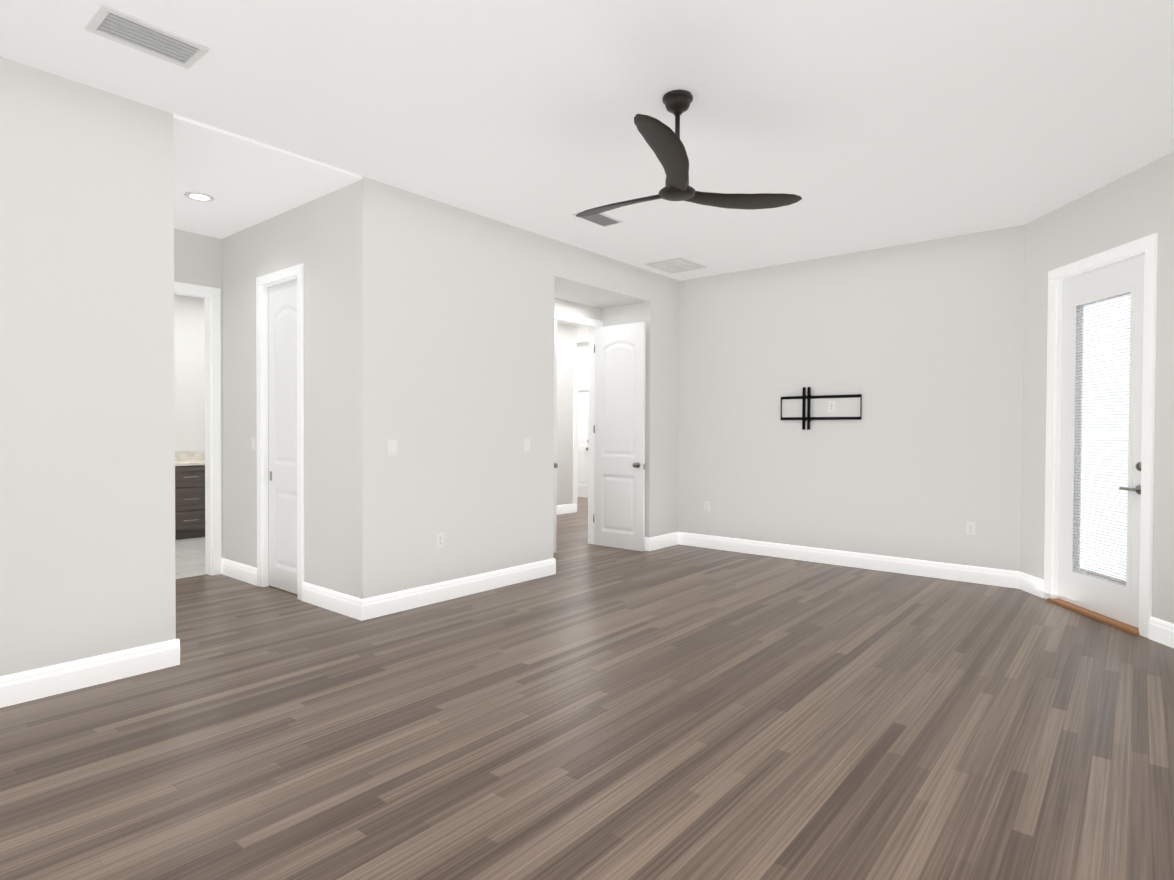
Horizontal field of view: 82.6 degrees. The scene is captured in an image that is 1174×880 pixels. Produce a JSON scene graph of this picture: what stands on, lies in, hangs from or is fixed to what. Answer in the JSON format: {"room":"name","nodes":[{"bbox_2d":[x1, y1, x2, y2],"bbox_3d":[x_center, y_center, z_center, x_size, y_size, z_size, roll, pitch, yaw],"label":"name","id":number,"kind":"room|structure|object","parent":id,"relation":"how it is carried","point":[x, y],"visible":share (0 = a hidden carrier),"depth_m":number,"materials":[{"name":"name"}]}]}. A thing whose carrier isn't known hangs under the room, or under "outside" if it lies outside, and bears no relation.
{"room":"empty bedroom","nodes":[
{"label":"empty bedroom","id":0,"kind":"room"},
{"bbox_2d":[0,57,175,676],"bbox_3d":[-3.062,-0.258,2.718,0.120,2.985,2.445,1,1,40],"label":"wall","id":1,"kind":"structure","parent":0,"point":[87,463],"depth_m":3.31,"materials":[{"name":"white paint"}]},
{"bbox_2d":[0,503,1173,707],"bbox_3d":[-0.845,1.122,6.418,11.651,0.140,10.950,1,1,40],"label":"baseboard","id":2,"kind":"structure","parent":1,"relation":"attached to","point":[25,686],"depth_m":5.04,"materials":[{"name":"white wood"}]},
{"bbox_2d":[174,294,204,452],"bbox_3d":[-5.029,-0.345,8.293,0.120,2.985,3.875,1,1,40],"label":"wall","id":3,"kind":"structure","parent":0,"point":[189,333],"depth_m":8.30,"materials":[{"name":"white paint"}]},
{"bbox_2d":[175,452,204,459],"bbox_3d":[-4.778,0.204,8.464,0.021,0.095,2.240,1,1,40],"label":"backsplash","id":4,"kind":"structure","parent":3,"relation":"attached to","point":[178,456],"depth_m":8.28,"materials":[{"name":"beige stone"}]},
{"bbox_2d":[175,537,207,579],"bbox_3d":[-3.899,1.187,7.452,2.830,0.054,3.755,1,1,40],"label":"floor","id":5,"kind":"structure","parent":0,"point":[189,557],"depth_m":6.65,"materials":[{"name":"beige tile"}]},
{"bbox_2d":[175,464,204,539],"bbox_3d":[-4.544,0.718,8.275,0.636,0.856,2.200,1,1,40],"label":"bathroom vanity","id":6,"kind":"object","parent":5,"relation":"on","point":[189,495],"depth_m":7.76,"materials":[{"name":"brown wood"}]},
{"bbox_2d":[175,460,204,463],"bbox_3d":[-4.554,0.272,8.279,0.605,0.035,2.240,1,1,40],"label":"countertop","id":7,"kind":"structure","parent":6,"relation":"on","point":[176,461],"depth_m":7.93,"materials":[{"name":"white stone"}]},
{"bbox_2d":[174,229,222,557],"bbox_3d":[-2.841,-0.310,6.481,0.120,2.985,3.875,1,1,40],"label":"wall","id":8,"kind":"structure","parent":0,"point":[197,259],"depth_m":5.77,"materials":[{"name":"white paint"}]},
{"bbox_2d":[174,281,221,575],"bbox_3d":[-3.531,-0.068,5.546,0.017,2.522,0.924,1,1,40],"label":"door frame","id":9,"kind":"structure","parent":8,"relation":"attached to","point":[215,293],"depth_m":5.86,"materials":[{"name":"white wood"}]},
{"bbox_2d":[222,184,352,595],"bbox_3d":[-2.379,-0.291,5.291,2.110,2.985,0.120,1,1,40],"label":"wall block","id":10,"kind":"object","parent":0,"point":[315,237],"visible":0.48,"depth_m":4.93,"materials":[{"name":"white paint"}]},
{"bbox_2d":[352,176,679,598],"bbox_3d":[-0.243,-0.293,6.122,0.120,2.985,4.125,1,1,40],"label":"wall block","id":11,"kind":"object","parent":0,"point":[453,351],"visible":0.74,"depth_m":5.16,"materials":[{"name":"white paint"}]},
{"bbox_2d":[388,440,396,455],"bbox_3d":[-1.360,0.055,4.678,0.010,0.114,0.070,1,1,40],"label":"light switch","id":12,"kind":"object","parent":11,"relation":"attached to","point":[392,447],"visible":1,"depth_m":4.67,"materials":[{"name":"white plastic"}]},
{"bbox_2d":[436,533,443,548],"bbox_3d":[-1.099,0.756,5.008,0.009,0.114,0.070,1,1,40],"label":"outlet","id":13,"kind":"object","parent":11,"relation":"attached to","point":[439,540],"visible":1,"depth_m":5.00,"materials":[{"name":"white plastic"}]},
{"bbox_2d":[524,438,529,451],"bbox_3d":[-0.508,0.044,5.707,0.010,0.114,0.070,1,1,40],"label":"light switch","id":14,"kind":"object","parent":11,"relation":"attached to","point":[526,444],"visible":1,"depth_m":5.70,"materials":[{"name":"white plastic"}]},
{"bbox_2d":[557,323,576,504],"bbox_3d":[-1.360,-0.342,9.179,0.120,2.985,3.590,1,1,40],"label":"wall","id":15,"kind":"structure","parent":0,"point":[566,341],"depth_m":10.32,"materials":[{"name":"white paint"}]},
{"bbox_2d":[554,298,601,320],"bbox_3d":[0.846,-0.322,8.489,0.120,2.985,5.580,1,1,40],"label":"wall","id":16,"kind":"structure","parent":0,"point":[574,308],"depth_m":7.23,"materials":[{"name":"white paint"}]},
{"bbox_2d":[554,311,602,507],"bbox_3d":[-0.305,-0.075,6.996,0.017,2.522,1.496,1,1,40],"label":"door frame","id":17,"kind":"structure","parent":16,"relation":"attached to","point":[577,385],"depth_m":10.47,"materials":[{"name":"white wood"}]},
{"bbox_2d":[577,342,588,348],"bbox_3d":[0.457,-0.381,12.511,5.850,2.985,0.120,1,1,40],"label":"wall","id":18,"kind":"structure","parent":0,"point":[582,345],"depth_m":12.86,"materials":[{"name":"white paint"}]},
{"bbox_2d":[0,496,1173,879],"bbox_3d":[-0.382,1.255,6.393,13.200,0.120,12.100,1,1,40],"label":"floor","id":19,"kind":"structure","parent":0,"point":[586,710],"depth_m":2.79,"materials":[{"name":"brown wood"}]},
{"bbox_2d":[256,264,303,600],"bbox_3d":[-2.413,-0.059,5.232,0.744,2.522,0.017,1,1,40],"label":"door frame","id":20,"kind":"structure","parent":19,"relation":"on","point":[297,270],"depth_m":5.04,"materials":[{"name":"white wood"}]},
{"bbox_2d":[174,250,1144,597],"bbox_3d":[0.290,-0.205,7.295,9.170,2.780,8.370,1,1,40],"label":"door frame","id":21,"kind":"structure","parent":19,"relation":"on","point":[592,420],"depth_m":5.45,"materials":[{"name":"white wood"}]},
{"bbox_2d":[268,280,296,593],"bbox_3d":[-2.371,-0.020,5.283,0.574,2.428,0.039,1,1,40],"label":"closet door","id":22,"kind":"structure","parent":21,"relation":"attached to","point":[282,359],"depth_m":5.30,"materials":[{"name":"white wood"}]},
{"bbox_2d":[554,320,557,551],"bbox_3d":[-0.543,-0.033,6.755,0.169,2.428,0.675,1,1,40],"label":"entry door","id":23,"kind":"structure","parent":21,"relation":"attached to","point":[555,428],"depth_m":6.99,"materials":[{"name":"white wood"}]},
{"bbox_2d":[577,391,588,496],"bbox_3d":[-0.248,0.072,13.102,0.896,2.040,0.178,1,1,40],"label":"front door","id":24,"kind":"structure","parent":21,"relation":"attached to","point":[582,476],"depth_m":12.94,"materials":[{"name":"white wood"}]},
{"bbox_2d":[593,322,645,551],"bbox_3d":[0.347,-0.037,7.282,0.675,2.428,0.169,1,1,40],"label":"entry door","id":25,"kind":"structure","parent":21,"relation":"attached to","point":[619,452],"depth_m":7.25,"materials":[{"name":"white wood"}]},
{"bbox_2d":[1058,254,1144,627],"bbox_3d":[3.607,0.007,4.660,0.541,2.410,0.678,1,1,40],"label":"patio door","id":26,"kind":"structure","parent":21,"relation":"attached to","point":[1110,599],"depth_m":4.69,"materials":[{"name":"white"}]},
{"bbox_2d":[0,0,1173,342],"bbox_3d":[-0.368,-1.840,6.349,13.200,0.140,12.100,1,1,40],"label":"ceiling","id":27,"kind":"structure","parent":0,"point":[864,124],"depth_m":3.49,"materials":[{"name":"white paint"}]},
{"bbox_2d":[85,4,209,68],"bbox_3d":[-1.906,-1.741,2.907,0.255,0.017,0.400,1,1,40],"label":"ceiling vent","id":28,"kind":"object","parent":27,"relation":"in","point":[115,25],"visible":1,"depth_m":2.89,"materials":[{"name":"white metal"}]},
{"bbox_2d":[184,192,214,201],"bbox_3d":[-2.800,-1.756,4.825,0.190,0.007,0.190,1,1,40],"label":"recessed light","id":29,"kind":"object","parent":27,"relation":"in","point":[198,196],"visible":0.98,"depth_m":4.82,"materials":[{"name":"white"}]},
{"bbox_2d":[572,209,622,226],"bbox_3d":[0.086,-1.768,5.327,0.200,0.012,0.410,1,1,40],"label":"ceiling vent","id":30,"kind":"object","parent":27,"relation":"in","point":[602,219],"visible":0.73,"depth_m":5.34,"materials":[{"name":"white metal"}]},
{"bbox_2d":[645,257,705,273],"bbox_3d":[0.914,-1.786,6.854,0.420,0.011,0.500,1,1,40],"label":"ceiling vent","id":31,"kind":"object","parent":27,"relation":"in","point":[676,265],"visible":0.96,"depth_m":6.83,"materials":[{"name":"white metal"}]},
{"bbox_2d":[576,90,801,216],"bbox_3d":[0.308,-1.492,3.496,1.151,0.510,1.384,1,1,40],"label":"ceiling fan","id":32,"kind":"object","parent":27,"relation":"hanging from","point":[664,143],"visible":1,"depth_m":3.36,"materials":[{"name":"brown metal"}]},
{"bbox_2d":[554,280,639,308],"bbox_3d":[-0.108,-1.635,6.785,0.550,0.320,1.520,1,1,40],"label":"soffit","id":33,"kind":"structure","parent":0,"point":[577,294],"depth_m":6.91,"materials":[{"name":"white paint"}]},
{"bbox_2d":[601,303,641,326],"bbox_3d":[0.363,-0.310,7.474,0.670,2.985,0.120,1,1,40],"label":"wall","id":34,"kind":"structure","parent":0,"point":[620,315],"depth_m":7.37,"materials":[{"name":"white paint"}]},
{"bbox_2d":[678,225,1024,571],"bbox_3d":[2.339,-0.289,6.584,3.510,2.985,0.120,1,1,40],"label":"wall","id":35,"kind":"structure","parent":0,"point":[918,346],"depth_m":6.27,"materials":[{"name":"white paint"}]},
{"bbox_2d":[704,501,709,511],"bbox_3d":[1.321,0.734,7.354,0.070,0.114,0.009,1,1,40],"label":"outlet","id":36,"kind":"object","parent":35,"relation":"attached to","point":[706,506],"visible":1,"depth_m":7.35,"materials":[{"name":"white plastic"}]},
{"bbox_2d":[781,387,861,429],"bbox_3d":[2.270,-0.311,6.532,0.790,0.420,0.048,1,1,40],"label":"mount","id":37,"kind":"object","parent":35,"relation":"attached to","point":[804,397],"visible":1,"depth_m":6.58,"materials":[{"name":"black metal"}]},
{"bbox_2d":[828,401,834,411],"bbox_3d":[2.371,-0.325,6.473,0.070,0.114,0.009,1,1,40],"label":"outlet","id":38,"kind":"object","parent":35,"relation":"attached to","point":[831,406],"visible":1,"depth_m":6.47,"materials":[{"name":"white plastic"}]},
{"bbox_2d":[966,522,975,535],"bbox_3d":[3.291,0.760,5.723,0.070,0.114,0.009,1,1,40],"label":"outlet","id":39,"kind":"object","parent":35,"relation":"attached to","point":[970,528],"visible":1,"depth_m":5.72,"materials":[{"name":"white plastic"}]},
{"bbox_2d":[1020,152,1173,623],"bbox_3d":[3.609,-0.246,3.981,0.160,2.985,3.000,0,1,2],"label":"wall","id":40,"kind":"structure","parent":0,"point":[1134,205],"depth_m":4.55,"materials":[{"name":"white paint"}]},
{"bbox_2d":[1047,598,1138,634],"bbox_3d":[3.606,1.225,4.677,0.195,0.022,0.866,0,1,2],"label":"sill","id":41,"kind":"structure","parent":40,"relation":"attached to","point":[1102,618],"depth_m":4.62,"materials":[{"name":"brown wood"}]},
{"bbox_2d":[1044,233,1157,637],"bbox_3d":[3.542,-0.028,4.662,0.628,2.528,0.802,1,1,40],"label":"door frame","id":42,"kind":"structure","parent":40,"relation":"attached to","point":[1148,243],"depth_m":4.22,"materials":[{"name":"white wood"}]},
{"label":"outside","id":43,"kind":"structure","parent":0,"visible":0},
{"bbox_2d":[578,354,588,381],"bbox_3d":[0.450,-0.399,13.230,3.040,3.000,0.020,1,1,40],"label":"window","id":44,"kind":"structure","parent":43,"point":[583,368],"depth_m":13.64,"materials":[{"name":"white glass"}]},
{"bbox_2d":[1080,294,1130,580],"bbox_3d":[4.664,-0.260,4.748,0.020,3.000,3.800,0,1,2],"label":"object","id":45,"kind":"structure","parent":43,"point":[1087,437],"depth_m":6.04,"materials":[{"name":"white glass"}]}
]}

